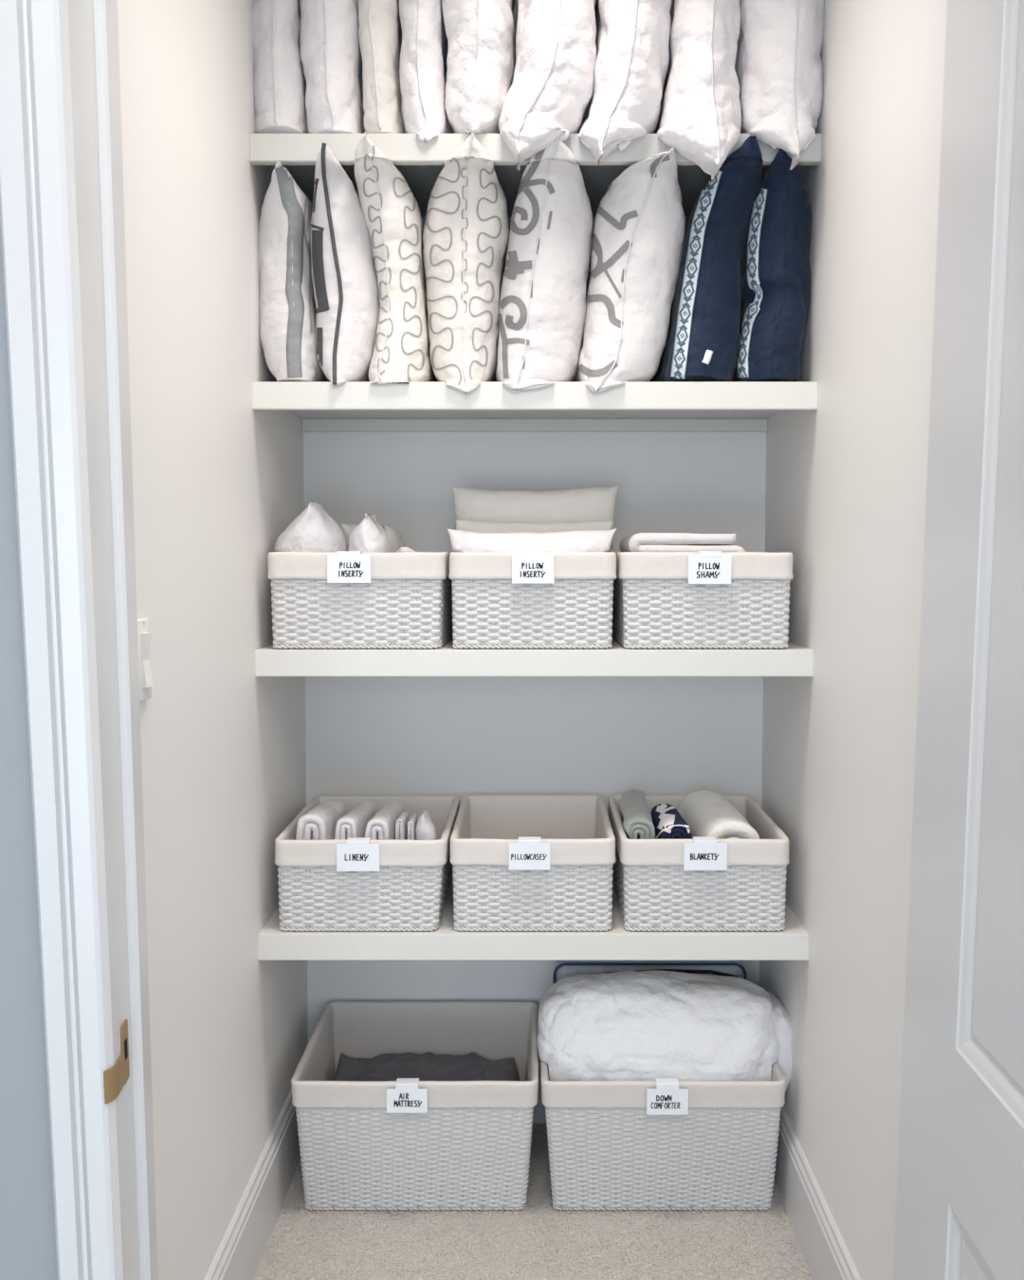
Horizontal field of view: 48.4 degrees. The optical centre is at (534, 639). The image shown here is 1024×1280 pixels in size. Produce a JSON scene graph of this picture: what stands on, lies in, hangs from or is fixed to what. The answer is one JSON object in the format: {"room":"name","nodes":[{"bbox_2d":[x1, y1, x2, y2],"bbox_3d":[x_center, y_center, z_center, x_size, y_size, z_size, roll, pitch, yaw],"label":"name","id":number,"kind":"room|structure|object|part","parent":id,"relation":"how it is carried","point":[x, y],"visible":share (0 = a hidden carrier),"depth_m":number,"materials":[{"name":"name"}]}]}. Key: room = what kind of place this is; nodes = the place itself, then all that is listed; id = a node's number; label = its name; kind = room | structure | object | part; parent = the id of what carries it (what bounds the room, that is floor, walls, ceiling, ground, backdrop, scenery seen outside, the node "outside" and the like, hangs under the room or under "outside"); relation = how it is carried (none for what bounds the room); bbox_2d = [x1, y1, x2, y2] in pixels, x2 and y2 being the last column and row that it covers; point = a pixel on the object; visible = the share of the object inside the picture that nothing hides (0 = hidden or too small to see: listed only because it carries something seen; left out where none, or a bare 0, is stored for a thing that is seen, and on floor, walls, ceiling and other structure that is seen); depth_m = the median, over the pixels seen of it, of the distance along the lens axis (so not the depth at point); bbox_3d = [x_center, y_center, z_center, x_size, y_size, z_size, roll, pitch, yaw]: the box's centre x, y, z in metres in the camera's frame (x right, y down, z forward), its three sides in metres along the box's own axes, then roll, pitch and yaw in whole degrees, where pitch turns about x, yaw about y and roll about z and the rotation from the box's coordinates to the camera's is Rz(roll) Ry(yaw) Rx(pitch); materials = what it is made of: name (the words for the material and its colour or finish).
{"room":"linen closet","nodes":[
{"label":"linen closet","id":0,"kind":"room"},
{"bbox_2d":[117,0,308,1279],"bbox_3d":[-0.549,-0.268,1.870,0.122,2.800,1.192,0,4,0],"label":"wall","id":1,"kind":"structure","parent":0,"point":[217,479],"depth_m":1.74,"materials":[{"name":"white paint"}]},
{"bbox_2d":[0,217,57,1279],"bbox_3d":[-1.097,-0.219,1.213,1.205,2.800,0.120,0,4,0],"label":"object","id":2,"kind":"structure","parent":1,"relation":"in","point":[27,1232],"depth_m":1.19,"materials":[{"name":"grey paint"}]},
{"bbox_2d":[0,0,158,1279],"bbox_3d":[-0.483,0.101,1.224,0.102,2.160,0.152,0,4,0],"label":"door frame","id":3,"kind":"structure","parent":1,"relation":"attached to","point":[38,208],"depth_m":1.17,"materials":[{"name":"white paint"}]},
{"bbox_2d":[103,1019,129,1104],"bbox_3d":[-0.444,0.450,1.217,0.008,0.066,0.068,0,4,0],"label":"strike plate","id":4,"kind":"object","parent":3,"relation":"attached to","point":[116,1077],"visible":1,"depth_m":1.21,"materials":[{"name":"gold metal"}]},
{"bbox_3d":[-0.446,0.449,1.239,0.002,0.066,0.024,0,4,-5],"label":"plate","id":5,"kind":"part","parent":4,"relation":"part of","materials":[{"name":"gold metal"}]},
{"bbox_2d":[137,618,153,701],"bbox_3d":[-0.494,0.025,1.443,0.013,0.104,0.050,0,4,0],"label":"light switch","id":6,"kind":"object","parent":1,"relation":"attached to","point":[144,634],"visible":0.8,"depth_m":1.44,"materials":[{"name":"white plastic"}]},
{"bbox_2d":[203,1087,300,1279],"bbox_3d":[-0.501,1.049,1.969,0.017,0.158,1.192,0,4,0],"label":"baseboard","id":7,"kind":"structure","parent":1,"relation":"attached to","point":[240,1252],"depth_m":2.06,"materials":[{"name":"white paint"}]},
{"bbox_2d":[254,1123,811,1279],"bbox_3d":[-0.250,1.241,0.802,2.900,0.050,3.747,0,4,0],"label":"floor","id":8,"kind":"structure","parent":0,"point":[537,1241],"depth_m":2.10,"materials":[{"name":"carpet"}]},
{"bbox_2d":[291,1001,538,1210],"bbox_3d":[-0.227,0.957,2.342,0.470,0.283,0.394,0,4,0],"label":"wicker basket","id":9,"kind":"object","parent":8,"relation":"on","point":[471,1147],"visible":0.94,"depth_m":2.19,"materials":[{"name":"white wicker"}]},
{"bbox_2d":[386,1078,427,1113],"bbox_3d":[-0.238,0.857,2.141,0.076,0.056,0.025,0,4,0],"label":"label","id":10,"kind":"object","parent":9,"relation":"attached to","point":[406,1097],"visible":1,"depth_m":2.13,"materials":[{"name":"white plastic"}]},
{"bbox_2d":[333,1051,519,1080],"bbox_3d":[-0.230,0.983,2.359,0.404,0.198,0.280,0,4,0],"label":"mattress","id":11,"kind":"object","parent":9,"relation":"in","point":[428,1066],"visible":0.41,"depth_m":2.41,"materials":[{"name":"grey fabric"}]},
{"bbox_2d":[540,1060,786,1210],"bbox_3d":[0.245,0.957,2.342,0.466,0.283,0.394,0,4,0],"label":"wicker basket","id":12,"kind":"object","parent":8,"relation":"on","point":[605,1150],"visible":0.71,"depth_m":2.17,"materials":[{"name":"white wicker"}]},
{"bbox_2d":[552,960,747,984],"bbox_3d":[0.246,0.879,2.463,0.412,0.393,0.081,0,4,0],"label":"bag","id":13,"kind":"object","parent":12,"relation":"in","point":[562,968],"visible":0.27,"depth_m":2.42,"materials":[{"name":"white plastic"}]},
{"bbox_2d":[537,969,778,1080],"bbox_3d":[0.247,0.876,2.293,0.487,0.422,0.273,0,4,0],"label":"comforter","id":14,"kind":"object","parent":12,"relation":"in","point":[624,1025],"visible":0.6,"depth_m":2.19,"materials":[{"name":"white fabric"}]},
{"bbox_2d":[646,1078,688,1115],"bbox_3d":[0.249,0.859,2.141,0.077,0.060,0.025,0,4,0],"label":"label","id":15,"kind":"object","parent":12,"relation":"attached to","point":[667,1099],"visible":1,"depth_m":2.13,"materials":[{"name":"white plastic"}]},
{"bbox_2d":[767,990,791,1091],"bbox_3d":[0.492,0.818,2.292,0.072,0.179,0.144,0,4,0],"label":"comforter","id":16,"kind":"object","parent":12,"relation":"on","point":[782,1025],"visible":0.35,"depth_m":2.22,"materials":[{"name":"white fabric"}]},
{"bbox_2d":[303,0,766,1051],"bbox_3d":[0.000,-0.317,2.514,1.400,2.800,0.100,0,4,0],"label":"wall","id":17,"kind":"structure","parent":0,"point":[460,737],"depth_m":2.50,"materials":[{"name":"white paint"}]},
{"bbox_2d":[257,869,808,960],"bbox_3d":[-0.001,0.546,2.305,1.008,0.049,0.447,0,4,0],"label":"shelf","id":18,"kind":"object","parent":17,"relation":"attached to","point":[445,942],"visible":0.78,"depth_m":2.08,"materials":[{"name":"white paint"}]},
{"bbox_2d":[274,795,459,931],"bbox_3d":[-0.318,0.436,2.271,0.319,0.173,0.394,0,4,0],"label":"wicker basket","id":19,"kind":"object","parent":18,"relation":"on","point":[409,890],"visible":0.84,"depth_m":2.09,"materials":[{"name":"white wicker"}]},
{"bbox_2d":[295,798,347,840],"bbox_3d":[-0.408,0.410,2.193,0.066,0.185,0.162,0,4,6],"label":"linens","id":20,"kind":"object","parent":19,"relation":"in","point":[320,823],"visible":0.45,"depth_m":2.12,"materials":[{"name":"white fabric"}]},
{"bbox_2d":[334,800,377,839],"bbox_3d":[-0.342,0.415,2.198,0.048,0.180,0.169,0,4,5],"label":"linens","id":21,"kind":"object","parent":19,"relation":"in","point":[353,825],"visible":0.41,"depth_m":2.14,"materials":[{"name":"white fabric"}]},
{"bbox_2d":[336,838,379,871],"bbox_3d":[-0.320,0.391,2.075,0.078,0.056,0.025,0,4,0],"label":"label","id":22,"kind":"object","parent":19,"relation":"attached to","point":[356,854],"visible":1,"depth_m":2.06,"materials":[{"name":"white plastic"}]},
{"bbox_2d":[365,800,404,840],"bbox_3d":[-0.287,0.415,2.203,0.054,0.178,0.178,0,4,4],"label":"linens","id":23,"kind":"object","parent":19,"relation":"in","point":[382,826],"visible":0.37,"depth_m":2.13,"materials":[{"name":"white fabric"}]},
{"bbox_2d":[395,811,408,840],"bbox_3d":[-0.250,0.422,2.159,0.018,0.180,0.065,0,4,4],"label":"linens","id":24,"kind":"object","parent":19,"relation":"in","point":[401,829],"visible":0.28,"depth_m":2.13,"materials":[{"name":"white fabric"}]},
{"bbox_2d":[407,813,418,840],"bbox_3d":[-0.232,0.424,2.159,0.015,0.178,0.065,0,4,2],"label":"linens","id":25,"kind":"object","parent":19,"relation":"in","point":[412,822],"visible":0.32,"depth_m":2.13,"materials":[{"name":"white fabric"}]},
{"bbox_2d":[415,808,437,840],"bbox_3d":[-0.204,0.419,2.151,0.042,0.189,0.062,0,4,0],"label":"linens","id":26,"kind":"object","parent":19,"relation":"in","point":[425,830],"visible":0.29,"depth_m":2.12,"materials":[{"name":"white fabric"}]},
{"bbox_2d":[449,794,615,931],"bbox_3d":[-0.003,0.435,2.271,0.308,0.175,0.394,0,4,0],"label":"wicker basket","id":27,"kind":"object","parent":18,"relation":"on","point":[576,894],"visible":0.94,"depth_m":2.09,"materials":[{"name":"white wicker"}]},
{"bbox_2d":[508,837,550,869],"bbox_3d":[-0.009,0.389,2.075,0.076,0.055,0.025,0,4,0],"label":"label","id":28,"kind":"object","parent":27,"relation":"attached to","point":[529,853],"visible":1,"depth_m":2.06,"materials":[{"name":"white plastic"}]},
{"bbox_3d":[-0.001,0.528,2.313,1.008,0.014,0.426,0,4,0],"label":"panel","id":29,"kind":"part","parent":18,"relation":"part of","materials":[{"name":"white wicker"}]},
{"bbox_2d":[607,794,789,931],"bbox_3d":[0.314,0.435,2.271,0.313,0.175,0.393,0,4,0],"label":"wicker basket","id":30,"kind":"object","parent":18,"relation":"on","point":[653,889],"visible":0.85,"depth_m":2.09,"materials":[{"name":"white wicker"}]},
{"bbox_2d":[619,789,655,839],"bbox_3d":[0.204,0.412,2.263,0.064,0.183,0.287,0,4,3],"label":"rolled blanket","id":31,"kind":"object","parent":30,"relation":"in","point":[636,819],"visible":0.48,"depth_m":2.16,"materials":[{"name":"grey fabric"}]},
{"bbox_2d":[650,803,692,839],"bbox_3d":[0.261,0.418,2.204,0.071,0.174,0.178,0,4,0],"label":"rolled blanket","id":32,"kind":"object","parent":30,"relation":"in","point":[667,822],"visible":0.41,"depth_m":2.14,"materials":[{"name":"blue fabric"}]},
{"bbox_2d":[683,837,727,870],"bbox_3d":[0.311,0.389,2.075,0.078,0.056,0.025,0,4,0],"label":"label","id":33,"kind":"object","parent":30,"relation":"attached to","point":[704,853],"visible":1,"depth_m":2.06,"materials":[{"name":"white paper"}]},
{"bbox_2d":[677,790,759,839],"bbox_3d":[0.359,0.406,2.263,0.132,0.166,0.285,0,4,0],"label":"rolled blanket","id":34,"kind":"object","parent":30,"relation":"in","point":[707,813],"visible":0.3,"depth_m":2.19,"materials":[{"name":"white fabric"}]},
{"bbox_2d":[255,635,813,676],"bbox_3d":[0.000,0.025,2.265,1.002,0.048,0.447,0,4,0],"label":"shelf","id":35,"kind":"object","parent":17,"relation":"attached to","point":[795,660],"visible":0.78,"depth_m":2.04,"materials":[{"name":"white paint"}]},
{"bbox_2d":[267,551,453,648],"bbox_3d":[-0.320,-0.085,2.232,0.323,0.174,0.393,0,4,0],"label":"wicker basket","id":36,"kind":"object","parent":35,"relation":"on","point":[407,602],"visible":0.92,"depth_m":2.04,"materials":[{"name":"white wicker"}]},
{"bbox_2d":[274,502,347,552],"bbox_3d":[-0.422,-0.134,2.154,0.128,0.251,0.129,-3,5,-39],"label":"insert","id":37,"kind":"object","parent":36,"relation":"in","point":[313,530],"visible":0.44,"depth_m":2.10,"materials":[{"name":"white fabric"}]},
{"bbox_2d":[338,523,356,550],"bbox_3d":[-0.358,-0.139,2.280,0.101,0.186,0.101,-4,6,-43],"label":"insert","id":38,"kind":"object","parent":36,"relation":"in","point":[347,529],"visible":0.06,"depth_m":2.23,"materials":[{"name":"white fabric"}]},
{"bbox_2d":[327,550,370,583],"bbox_3d":[-0.330,-0.131,2.036,0.078,0.056,0.025,0,4,0],"label":"label","id":39,"kind":"object","parent":36,"relation":"attached to","point":[346,566],"visible":1,"depth_m":2.02,"materials":[{"name":"white paper"}]},
{"bbox_2d":[348,513,389,552],"bbox_3d":[-0.309,-0.123,2.136,0.078,0.230,0.113,0,4,0],"label":"insert","id":40,"kind":"object","parent":36,"relation":"in","point":[369,536],"visible":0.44,"depth_m":2.09,"materials":[{"name":"white fabric"}]},
{"bbox_2d":[383,525,402,552],"bbox_3d":[-0.281,-0.137,2.251,0.046,0.183,0.105,0,4,0],"label":"insert","id":41,"kind":"object","parent":36,"relation":"in","point":[395,540],"visible":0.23,"depth_m":2.21,"materials":[{"name":"white fabric"}]},
{"bbox_2d":[394,547,426,552],"bbox_3d":[-0.237,-0.111,2.197,0.078,0.135,0.236,0,4,0],"label":"insert","id":42,"kind":"object","parent":36,"relation":"in","point":[402,549],"visible":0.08,"depth_m":2.08,"materials":[{"name":"white fabric"}]},
{"bbox_2d":[448,551,616,648],"bbox_3d":[-0.003,-0.085,2.232,0.304,0.174,0.394,0,4,0],"label":"wicker basket","id":43,"kind":"object","parent":35,"relation":"on","point":[489,611],"visible":0.99,"depth_m":2.04,"materials":[{"name":"white wicker"}]},
{"bbox_2d":[446,528,616,552],"bbox_3d":[-0.005,-0.127,2.105,0.315,0.159,0.086,0,4,0],"label":"insert","id":44,"kind":"object","parent":43,"relation":"in","point":[579,540],"visible":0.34,"depth_m":2.08,"materials":[{"name":"white fabric"}]},
{"bbox_2d":[512,550,554,584],"bbox_3d":[-0.002,-0.130,2.036,0.075,0.058,0.025,0,4,0],"label":"label","id":45,"kind":"object","parent":43,"relation":"attached to","point":[530,567],"visible":1,"depth_m":2.02,"materials":[{"name":"white paper"}]},
{"bbox_2d":[456,519,612,549],"bbox_3d":[0.000,-0.136,2.196,0.303,0.191,0.077,0,4,0],"label":"insert","id":46,"kind":"object","parent":43,"relation":"in","point":[465,525],"visible":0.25,"depth_m":2.18,"materials":[{"name":"white fabric"}]},
{"bbox_2d":[452,486,618,551],"bbox_3d":[0.002,-0.185,2.297,0.338,0.252,0.108,0,4,0],"label":"insert","id":47,"kind":"object","parent":43,"relation":"in","point":[597,503],"visible":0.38,"depth_m":2.27,"materials":[{"name":"white fabric"}]},
{"bbox_3d":[0.000,0.007,2.275,1.002,0.014,0.426,0,4,0],"label":"panel","id":48,"kind":"part","parent":35,"relation":"part of","materials":[{"name":"white paint"}]},
{"bbox_2d":[611,551,793,648],"bbox_3d":[0.310,-0.085,2.232,0.315,0.174,0.394,0,4,0],"label":"wicker basket","id":49,"kind":"object","parent":35,"relation":"on","point":[655,606],"visible":0.94,"depth_m":2.05,"materials":[{"name":"white wicker"}]},
{"bbox_2d":[619,532,746,551],"bbox_3d":[0.281,-0.108,2.207,0.218,0.194,0.253,0,4,0],"label":"sham","id":50,"kind":"object","parent":49,"relation":"in","point":[640,541],"visible":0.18,"depth_m":2.08,"materials":[{"name":"white fabric"}]},
{"bbox_2d":[688,550,731,584],"bbox_3d":[0.312,-0.130,2.036,0.077,0.058,0.025,0,4,0],"label":"label","id":51,"kind":"object","parent":49,"relation":"attached to","point":[707,567],"visible":1,"depth_m":2.02,"materials":[{"name":"white plastic"}]},
{"bbox_2d":[252,382,817,419],"bbox_3d":[0.001,-0.448,2.230,0.998,0.048,0.447,0,4,0],"label":"shelf","id":52,"kind":"object","parent":17,"relation":"attached to","point":[306,400],"visible":0.95,"depth_m":2.01,"materials":[{"name":"white paint"}]},
{"bbox_2d":[257,161,329,382],"bbox_3d":[-0.449,-0.655,2.183,0.117,0.365,0.452,0,4,0],"label":"throw cushion","id":53,"kind":"object","parent":52,"relation":"on","point":[287,305],"visible":0.7,"depth_m":2.02,"materials":[{"name":"white fabric"}]},
{"bbox_2d":[310,142,380,385],"bbox_3d":[-0.342,-0.660,2.174,0.127,0.402,0.471,0,4,0],"label":"throw cushion","id":54,"kind":"object","parent":52,"relation":"on","point":[344,278],"visible":0.77,"depth_m":2.01,"materials":[{"name":"white fabric"}]},
{"bbox_2d":[353,130,437,383],"bbox_3d":[-0.255,-0.673,2.176,0.136,0.419,0.465,0,4,0],"label":"throw cushion","id":55,"kind":"object","parent":52,"relation":"on","point":[392,213],"visible":0.88,"depth_m":2.02,"materials":[{"name":"white fabric"}]},
{"bbox_2d":[422,131,509,394],"bbox_3d":[-0.125,-0.662,2.175,0.158,0.436,0.470,0,4,0],"label":"throw cushion","id":56,"kind":"object","parent":52,"relation":"on","point":[466,232],"visible":0.9,"depth_m":2.01,"materials":[{"name":"white fabric"}]},
{"bbox_3d":[0.001,-0.466,2.239,0.997,0.014,0.426,0,4,0],"label":"panel","id":57,"kind":"part","parent":52,"relation":"part of","materials":[{"name":"white paint"}]},
{"bbox_2d":[495,137,592,390],"bbox_3d":[0.018,-0.661,2.176,0.181,0.419,0.468,0,4,0],"label":"throw cushion","id":58,"kind":"object","parent":52,"relation":"on","point":[542,308],"visible":0.89,"depth_m":2.01,"materials":[{"name":"white fabric"}]},
{"bbox_2d":[574,147,685,391],"bbox_3d":[0.176,-0.650,2.174,0.203,0.404,0.473,0,4,0],"label":"throw cushion","id":59,"kind":"object","parent":52,"relation":"on","point":[639,228],"visible":0.93,"depth_m":2.01,"materials":[{"name":"white fabric"}]},
{"bbox_2d":[649,135,763,382],"bbox_3d":[0.323,-0.674,2.171,0.184,0.396,0.478,0,4,0],"label":"throw cushion","id":60,"kind":"object","parent":52,"relation":"on","point":[703,342],"visible":0.88,"depth_m":2.02,"materials":[{"name":"blue fabric"}]},
{"bbox_3d":[0.286,-0.645,2.024,0.084,0.360,0.063,0,4,0],"label":"woven trim","id":61,"kind":"part","parent":60,"relation":"part of","materials":[{"name":"fabric"}]},
{"bbox_2d":[731,147,811,382],"bbox_3d":[0.438,-0.667,2.172,0.141,0.391,0.468,0,4,0],"label":"throw cushion","id":62,"kind":"object","parent":52,"relation":"on","point":[776,268],"visible":0.78,"depth_m":2.02,"materials":[{"name":"blue fabric"}]},
{"bbox_3d":[0.390,-0.647,2.056,0.042,0.352,0.090,0,4,0],"label":"woven trim","id":63,"kind":"part","parent":62,"relation":"part of","materials":[{"name":"white fabric"}]},
{"bbox_2d":[301,419,767,431],"bbox_3d":[0.001,-0.461,2.443,0.996,0.026,0.019,0,4,0],"label":"cleat","id":64,"kind":"object","parent":17,"relation":"attached to","point":[308,425],"visible":1,"depth_m":2.43,"materials":[{"name":"white paint"}]},
{"bbox_2d":[249,133,822,217],"bbox_3d":[0.002,-0.872,2.198,0.993,0.047,0.447,0,4,0],"label":"shelf","id":65,"kind":"object","parent":17,"relation":"attached to","point":[420,163],"visible":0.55,"depth_m":1.98,"materials":[{"name":"white paint"}]},
{"bbox_2d":[253,0,308,133],"bbox_3d":[-0.461,-1.116,2.168,0.113,0.423,0.417,0,4,0],"label":"bed pillow","id":66,"kind":"object","parent":65,"relation":"on","point":[279,82],"visible":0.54,"depth_m":1.99,"materials":[{"name":"white fabric"}]},
{"bbox_2d":[299,0,365,133],"bbox_3d":[-0.363,-1.118,2.166,0.110,0.439,0.425,0,4,0],"label":"bed pillow","id":67,"kind":"object","parent":65,"relation":"on","point":[331,59],"visible":0.64,"depth_m":1.99,"materials":[{"name":"white fabric"}]},
{"bbox_2d":[358,0,404,133],"bbox_3d":[-0.274,-1.111,2.173,0.084,0.421,0.411,0,4,0],"label":"bed pillow","id":68,"kind":"object","parent":65,"relation":"on","point":[379,30],"visible":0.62,"depth_m":1.99,"materials":[{"name":"white fabric"}]},
{"bbox_2d":[398,0,452,142],"bbox_3d":[-0.197,-1.099,2.161,0.094,0.446,0.432,0,4,0],"label":"bed pillow","id":69,"kind":"object","parent":65,"relation":"on","point":[424,46],"visible":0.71,"depth_m":1.99,"materials":[{"name":"white fabric"}]},
{"bbox_2d":[441,0,516,134],"bbox_3d":[-0.100,-1.114,2.154,0.135,0.458,0.446,0,4,0],"label":"bed pillow","id":70,"kind":"object","parent":65,"relation":"on","point":[481,60],"visible":0.71,"depth_m":1.97,"materials":[{"name":"white fabric"}]},
{"bbox_3d":[0.002,-0.890,2.207,0.993,0.014,0.426,0,4,0],"label":"panel","id":71,"kind":"part","parent":65,"relation":"part of","materials":[{"name":"white paint"}]},
{"bbox_2d":[498,0,596,170],"bbox_3d":[0.025,-1.080,2.129,0.182,0.507,0.503,0,4,0],"label":"bed pillow","id":72,"kind":"object","parent":65,"relation":"on","point":[548,99],"visible":0.8,"depth_m":1.92,"materials":[{"name":"white fabric"}]},
{"bbox_2d":[578,0,672,165],"bbox_3d":[0.158,-1.082,2.135,0.179,0.497,0.487,0,4,0],"label":"bed pillow","id":73,"kind":"object","parent":65,"relation":"on","point":[632,38],"visible":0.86,"depth_m":1.93,"materials":[{"name":"white fabric"}]},
{"bbox_2d":[654,0,741,180],"bbox_3d":[0.290,-1.071,2.129,0.161,0.520,0.506,0,4,0],"label":"bed pillow","id":74,"kind":"object","parent":65,"relation":"on","point":[700,117],"visible":0.8,"depth_m":1.93,"materials":[{"name":"white fabric"}]},
{"bbox_2d":[734,0,824,169],"bbox_3d":[0.438,-1.077,2.135,0.175,0.507,0.498,0,4,0],"label":"bed pillow","id":75,"kind":"object","parent":65,"relation":"on","point":[778,67],"visible":0.73,"depth_m":1.93,"materials":[{"name":"white fabric"}]},
{"bbox_2d":[532,1056,546,1123],"bbox_3d":[0.000,1.005,2.555,0.960,0.158,0.016,0,4,0],"label":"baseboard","id":76,"kind":"structure","parent":17,"relation":"attached to","point":[539,1117],"depth_m":2.55,"materials":[{"name":"white paint"}]},
{"bbox_2d":[759,0,947,1279],"bbox_3d":[0.551,-0.177,0.646,0.108,2.800,3.647,0,4,0],"label":"wall","id":77,"kind":"structure","parent":0,"point":[846,478],"depth_m":1.76,"materials":[{"name":"white paint"}]},
{"bbox_2d":[773,1106,860,1279],"bbox_3d":[0.496,1.048,1.981,0.016,0.158,1.167,0,4,0],"label":"baseboard","id":78,"kind":"structure","parent":77,"relation":"attached to","point":[824,1251],"depth_m":2.04,"materials":[{"name":"white paint"}]},
{"bbox_2d":[893,0,1023,1279],"bbox_3d":[0.462,0.174,0.940,0.035,2.042,0.780,1,4,0],"label":"door","id":79,"kind":"structure","parent":77,"relation":"in","point":[960,1203],"depth_m":1.17,"materials":[{"name":"white paint"}]}
]}

